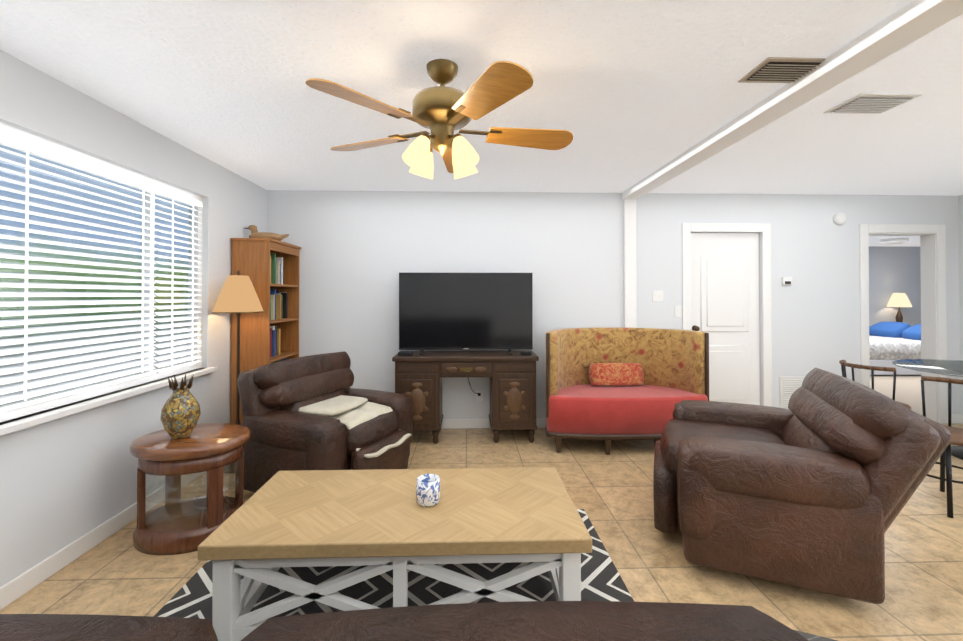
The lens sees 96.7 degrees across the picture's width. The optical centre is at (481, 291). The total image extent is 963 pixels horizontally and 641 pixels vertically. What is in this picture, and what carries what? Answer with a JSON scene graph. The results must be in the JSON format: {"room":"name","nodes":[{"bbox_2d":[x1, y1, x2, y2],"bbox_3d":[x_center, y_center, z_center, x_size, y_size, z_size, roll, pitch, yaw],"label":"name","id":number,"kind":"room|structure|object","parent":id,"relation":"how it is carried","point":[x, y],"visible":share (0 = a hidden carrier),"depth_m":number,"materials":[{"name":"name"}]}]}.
{"room":"dining room and living room","nodes":[
{"label":"dining room and living room","id":0,"kind":"room"},
{"bbox_2d":[0,50,266,586],"bbox_3d":[-2.157,0.158,1.280,0.150,2.440,6.440,0,-1,-2],"label":"wall","id":1,"kind":"structure","parent":0,"point":[66,480],"depth_m":2.37,"materials":[{"name":"white paint"}]},
{"bbox_2d":[0,472,204,609],"bbox_3d":[-2.075,1.331,1.272,0.014,0.095,6.140,0,-1,-2],"label":"baseboard","id":2,"kind":"structure","parent":1,"relation":"attached to","point":[14,589],"depth_m":2.18,"materials":[{"name":"white"}]},
{"bbox_2d":[0,122,216,435],"bbox_3d":[-2.133,-0.074,1.312,0.200,1.375,4.200,0,-1,-2],"label":"window","id":3,"kind":"structure","parent":1,"relation":"in","point":[77,406],"depth_m":2.46,"materials":[{"name":"white"}]},
{"bbox_2d":[0,131,202,412],"bbox_3d":[-2.114,-0.091,1.313,0.052,1.236,3.990,0,-1,-2],"label":"window blinds","id":4,"kind":"object","parent":3,"relation":"attached to","point":[22,145],"visible":1,"depth_m":2.31,"materials":[{"name":"white plastic"}]},
{"bbox_2d":[0,375,962,640],"bbox_3d":[3.946,1.430,3.725,12.510,0.060,10.950,0,-1,-2],"label":"floor","id":5,"kind":"structure","parent":0,"point":[118,573],"depth_m":2.20,"materials":[{"name":"tile"}]},
{"bbox_2d":[130,423,250,554],"bbox_3d":[-1.676,1.111,2.487,0.610,0.556,0.506,0,-1,-2],"label":"side table","id":6,"kind":"object","parent":5,"relation":"on","point":[175,524],"visible":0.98,"depth_m":2.35,"materials":[{"name":"brown wood"}]},
{"bbox_2d":[160,374,200,438],"bbox_3d":[-1.720,0.657,2.450,0.190,0.350,0.190,0,-1,-2],"label":"vase","id":7,"kind":"object","parent":6,"relation":"on","point":[180,414],"visible":1,"depth_m":2.40,"materials":[{"name":"ceramic"}]},
{"bbox_2d":[211,270,263,472],"bbox_3d":[-1.942,0.612,3.414,0.364,1.570,0.364,0,-1,-2],"label":"lamp","id":8,"kind":"object","parent":5,"relation":"on","point":[238,296],"visible":0.75,"depth_m":3.33,"materials":[{"name":"beige fabric"}]},
{"bbox_2d":[230,238,300,424],"bbox_3d":[-1.994,0.473,4.006,0.340,1.860,0.685,0,-1,-2],"label":"bookcase","id":9,"kind":"object","parent":5,"relation":"on","point":[269,267],"visible":0.54,"depth_m":3.68,"materials":[{"name":"brown wood"}]},
{"bbox_2d":[244,225,288,240],"bbox_3d":[-1.987,-0.535,3.964,0.356,0.152,0.152,0,-1,-2],"label":"duck decoy","id":10,"kind":"object","parent":9,"relation":"on","point":[255,233],"visible":0.9,"depth_m":3.92,"materials":[{"name":"brown wood"}]},
{"bbox_2d":[237,351,412,492],"bbox_3d":[-1.095,0.940,3.183,1.038,0.902,1.021,0,-1,24],"label":"recliner","id":11,"kind":"object","parent":5,"relation":"on","point":[313,412],"visible":0.96,"depth_m":2.90,"materials":[{"name":"brown leather"}]},
{"bbox_2d":[153,509,633,622],"bbox_3d":[-0.359,1.380,1.983,2.070,0.010,1.410,0,-1,-2],"label":"rug","id":12,"kind":"object","parent":5,"relation":"on","point":[601,579],"visible":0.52,"depth_m":2.00,"materials":[{"name":"black fabric"}]},
{"bbox_2d":[198,467,591,640],"bbox_3d":[-0.322,1.153,1.926,1.460,0.438,0.680,0,-1,-2],"label":"coffee table","id":13,"kind":"object","parent":12,"relation":"on","point":[379,521],"visible":0.96,"depth_m":1.66,"materials":[{"name":"white paint"}]},
{"bbox_2d":[416,474,439,506],"bbox_3d":[-0.236,0.880,1.896,0.108,0.105,0.108,0,-1,-2],"label":"ceramic cup","id":14,"kind":"object","parent":13,"relation":"on","point":[427,490],"visible":1,"depth_m":1.85,"materials":[{"name":"white ceramic"}]},
{"bbox_2d":[0,601,808,640],"bbox_3d":[-0.692,0.874,0.701,2.274,0.958,0.907,0,-1,-2],"label":"sofa","id":15,"kind":"object","parent":5,"relation":"on","point":[574,621],"visible":1,"depth_m":0.54,"materials":[{"name":"leather"}]},
{"bbox_2d":[395,358,442,443],"bbox_3d":[-0.594,1.021,4.110,0.410,0.764,0.468,0,-1,-2],"label":"base cabinet","id":16,"kind":"object","parent":5,"relation":"on","point":[418,379],"depth_m":3.90,"materials":[{"name":"brown wood"}]},
{"bbox_2d":[489,358,538,442],"bbox_3d":[0.296,1.021,4.140,0.410,0.764,0.468,0,-1,-2],"label":"base cabinet","id":17,"kind":"object","parent":5,"relation":"on","point":[513,380],"depth_m":3.93,"materials":[{"name":"brown wood"}]},
{"bbox_2d":[392,350,538,361],"bbox_3d":[-0.150,0.619,4.143,1.340,0.040,0.480,0,-1,-2],"label":"countertop","id":18,"kind":"structure","parent":17,"relation":"on","point":[429,356],"depth_m":4.00,"materials":[{"name":"brown wood"}]},
{"bbox_2d":[398,351,412,355],"bbox_3d":[-0.711,0.579,4.015,0.130,0.033,0.100,0,-1,-2],"label":"media box","id":19,"kind":"object","parent":18,"relation":"on","point":[405,353],"depth_m":3.97,"materials":[{"name":"black plastic"}]},
{"bbox_2d":[440,358,491,377],"bbox_3d":[-0.149,0.714,4.130,0.480,0.150,0.443,0,-1,-2],"label":"drawer","id":20,"kind":"object","parent":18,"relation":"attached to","point":[449,367],"depth_m":3.92,"materials":[{"name":"brown wood"}]},
{"bbox_2d":[399,272,532,354],"bbox_3d":[-0.150,0.207,4.147,1.290,0.781,0.260,0,-1,-2],"label":"tv","id":21,"kind":"object","parent":18,"relation":"on","point":[465,311],"visible":1,"depth_m":4.13,"materials":[{"name":"black plastic"}]},
{"bbox_2d":[520,352,531,354],"bbox_3d":[0.419,0.586,4.042,0.100,0.022,0.060,0,-1,-2],"label":"media box","id":22,"kind":"object","parent":18,"relation":"on","point":[522,353],"depth_m":4.01,"materials":[{"name":"black plastic"}]},
{"bbox_2d":[545,327,708,454],"bbox_3d":[1.290,0.880,4.029,1.458,1.035,0.744,0,-1,-2],"label":"settee","id":23,"kind":"object","parent":5,"relation":"on","point":[607,385],"visible":0.96,"depth_m":3.93,"materials":[{"name":"red fabric"}]},
{"bbox_2d":[653,367,951,603],"bbox_3d":[1.600,0.919,2.412,1.175,0.929,1.138,0,-1,23],"label":"recliner","id":24,"kind":"object","parent":5,"relation":"on","point":[815,485],"visible":1,"depth_m":1.95,"materials":[{"name":"brown leather"}]},
{"bbox_2d":[792,629,837,640],"bbox_3d":[0.821,1.073,0.639,0.560,0.600,0.560,0,-1,22],"label":"end table","id":25,"kind":"object","parent":5,"relation":"on","point":[810,637],"depth_m":0.96,"materials":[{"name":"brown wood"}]},
{"bbox_2d":[839,360,910,409],"bbox_3d":[3.310,1.002,3.601,0.451,0.800,0.450,0,-1,-7],"label":"dining chair","id":26,"kind":"object","parent":5,"relation":"on","point":[843,363],"visible":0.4,"depth_m":3.46,"materials":[{"name":"grey metal"}]},
{"bbox_2d":[869,322,920,374],"bbox_3d":[7.212,1.004,8.013,2.122,0.829,1.669,0,-1,-2],"label":"bed","id":27,"kind":"object","parent":5,"relation":"on","point":[890,343],"visible":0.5,"depth_m":7.24,"materials":[{"name":"white fabric"}]},
{"bbox_2d":[892,359,962,459],"bbox_3d":[4.257,1.025,3.563,1.210,0.747,1.210,0,-1,-2],"label":"dining table","id":28,"kind":"object","parent":5,"relation":"on","point":[947,367],"visible":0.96,"depth_m":3.73,"materials":[{"name":"clear glass"}]},
{"bbox_2d":[921,376,962,517],"bbox_3d":[3.066,0.995,2.814,0.451,0.800,0.450,0,-1,-2],"label":"dining chair","id":29,"kind":"object","parent":5,"relation":"on","point":[956,433],"visible":0.5,"depth_m":2.86,"materials":[{"name":"grey metal"}]},
{"bbox_3d":[8.926,1.149,9.134,0.500,0.600,0.430,0,-1,-2],"label":"nightstand","id":30,"kind":"object","parent":5,"relation":"on","visible":0},
{"bbox_2d":[886,293,911,322],"bbox_3d":[8.926,0.438,9.145,0.400,0.818,0.400,0,-1,-2],"label":"bedside lamp","id":31,"kind":"object","parent":30,"relation":"on","point":[898,300],"visible":0.73,"depth_m":9.07,"materials":[{"name":"beige fabric"}]},
{"bbox_2d":[0,0,962,246],"bbox_3d":[3.946,-1.070,3.747,12.510,0.060,10.950,0,-1,-2],"label":"ceiling","id":32,"kind":"structure","parent":0,"point":[628,94],"depth_m":2.18,"materials":[{"name":"white paint"}]},
{"bbox_2d":[305,59,572,178],"bbox_3d":[-0.162,-0.803,2.043,1.236,0.504,1.230,0,-1,-2],"label":"fan","id":33,"kind":"object","parent":32,"relation":"hanging from","point":[442,112],"visible":1,"depth_m":1.91,"materials":[{"name":"brown wood"}]},
{"bbox_2d":[738,57,825,82],"bbox_3d":[1.436,-1.044,2.039,0.300,0.022,0.220,0,-1,-2],"label":"ceiling vent","id":34,"kind":"object","parent":32,"relation":"in","point":[780,69],"visible":0.79,"depth_m":2.01,"materials":[{"name":"beige metal"}]},
{"bbox_2d":[622,0,962,327],"bbox_3d":[1.646,0.159,1.404,0.150,2.440,6.140,0,-1,-2],"label":"ceiling beam","id":35,"kind":"structure","parent":32,"relation":"attached to","point":[907,24],"depth_m":2.16,"materials":[{"name":"white"}]},
{"bbox_2d":[823,93,921,113],"bbox_3d":[2.175,-1.041,2.393,0.340,0.022,0.240,0,-1,-2],"label":"ceiling vent","id":36,"kind":"object","parent":32,"relation":"in","point":[870,103],"visible":0.98,"depth_m":2.36,"materials":[{"name":"white metal"}]},
{"bbox_2d":[880,238,908,243],"bbox_3d":[7.859,-0.950,8.152,0.400,0.100,0.400,0,-1,-2],"label":"light","id":37,"kind":"object","parent":32,"relation":"attached to","point":[894,241],"visible":1,"depth_m":8.04,"materials":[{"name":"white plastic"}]},
{"bbox_2d":[267,190,959,418],"bbox_3d":[1.543,0.188,4.548,7.460,2.440,0.150,0,-1,-2],"label":"wall","id":38,"kind":"structure","parent":0,"point":[360,251],"depth_m":4.46,"materials":[{"name":"white paint"}]},
{"bbox_2d":[476,390,482,401],"bbox_3d":[-0.023,1.076,4.400,0.075,0.120,0.026,0,-1,-2],"label":"electrical outlet plate","id":39,"kind":"object","parent":38,"relation":"attached to","point":[479,396],"visible":1,"depth_m":4.41,"materials":[{"name":"white plastic"}]},
{"bbox_2d":[441,418,545,428],"bbox_3d":[-0.023,1.359,4.404,4.260,0.095,0.014,0,-1,-2],"label":"baseboard","id":40,"kind":"structure","parent":38,"relation":"attached to","point":[540,422],"depth_m":4.39,"materials":[{"name":"white wood"}]},
{"bbox_2d":[652,291,662,301],"bbox_3d":[1.846,0.047,4.477,0.115,0.115,0.014,0,-1,-2],"label":"switch plate","id":41,"kind":"object","parent":38,"relation":"attached to","point":[657,296],"visible":1,"depth_m":4.48,"materials":[{"name":"white plastic"}]},
{"bbox_2d":[675,306,680,316],"bbox_3d":[2.061,0.207,4.482,0.070,0.115,0.014,0,-1,-2],"label":"switch plate","id":42,"kind":"object","parent":38,"relation":"attached to","point":[677,311],"visible":1,"depth_m":4.48,"materials":[{"name":"white plastic"}]},
{"bbox_2d":[691,233,759,404],"bbox_3d":[2.579,0.388,4.524,0.758,2.023,0.112,0,-1,-2],"label":"door","id":43,"kind":"structure","parent":38,"relation":"in","point":[725,314],"depth_m":4.53,"materials":[{"name":"white wood"}]},
{"bbox_2d":[782,277,791,284],"bbox_3d":[3.225,-0.113,4.516,0.100,0.085,0.028,0,-1,-2],"label":"thermostat","id":44,"kind":"object","parent":38,"relation":"attached to","point":[786,280],"visible":1,"depth_m":4.51,"materials":[{"name":"white plastic"}]},
{"bbox_2d":[780,376,804,408],"bbox_3d":[3.435,1.077,4.516,0.580,0.360,0.021,0,-1,-2],"label":"air vent","id":45,"kind":"object","parent":38,"relation":"in","point":[789,386],"visible":0.21,"depth_m":4.51,"materials":[{"name":"white"}]},
{"bbox_2d":[833,212,846,224],"bbox_3d":[3.805,-0.773,4.537,0.136,0.136,0.036,0,-1,-2],"label":"smoke detector","id":46,"kind":"object","parent":38,"relation":"attached to","point":[839,218],"visible":0.96,"depth_m":4.52,"materials":[{"name":"white plastic"}]},
{"bbox_2d":[869,246,920,326],"bbox_3d":[6.518,0.231,9.348,7.200,2.440,0.100,0,-1,-2],"label":"wall","id":47,"kind":"structure","parent":0,"point":[892,270],"depth_m":9.38,"materials":[{"name":"grey paint"}]},
{"bbox_2d":[958,195,962,414],"bbox_3d":[5.302,0.160,1.449,0.150,2.440,6.290,0,-1,-2],"label":"wall","id":48,"kind":"structure","parent":0,"point":[960,214],"depth_m":4.57,"materials":[{"name":"white paint"}]},
{"bbox_2d":[957,414,962,423],"bbox_3d":[5.217,1.333,1.511,0.014,0.095,6.140,0,-1,-2],"label":"baseboard","id":49,"kind":"structure","parent":48,"relation":"attached to","point":[959,417],"depth_m":4.56,"materials":[{"name":"white wood"}]},
{"label":"outside","id":50,"kind":"structure","parent":0,"visible":0},
{"bbox_2d":[0,145,188,405],"bbox_3d":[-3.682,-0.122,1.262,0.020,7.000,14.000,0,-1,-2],"label":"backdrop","id":51,"kind":"structure","parent":50,"point":[52,203],"depth_m":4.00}
]}

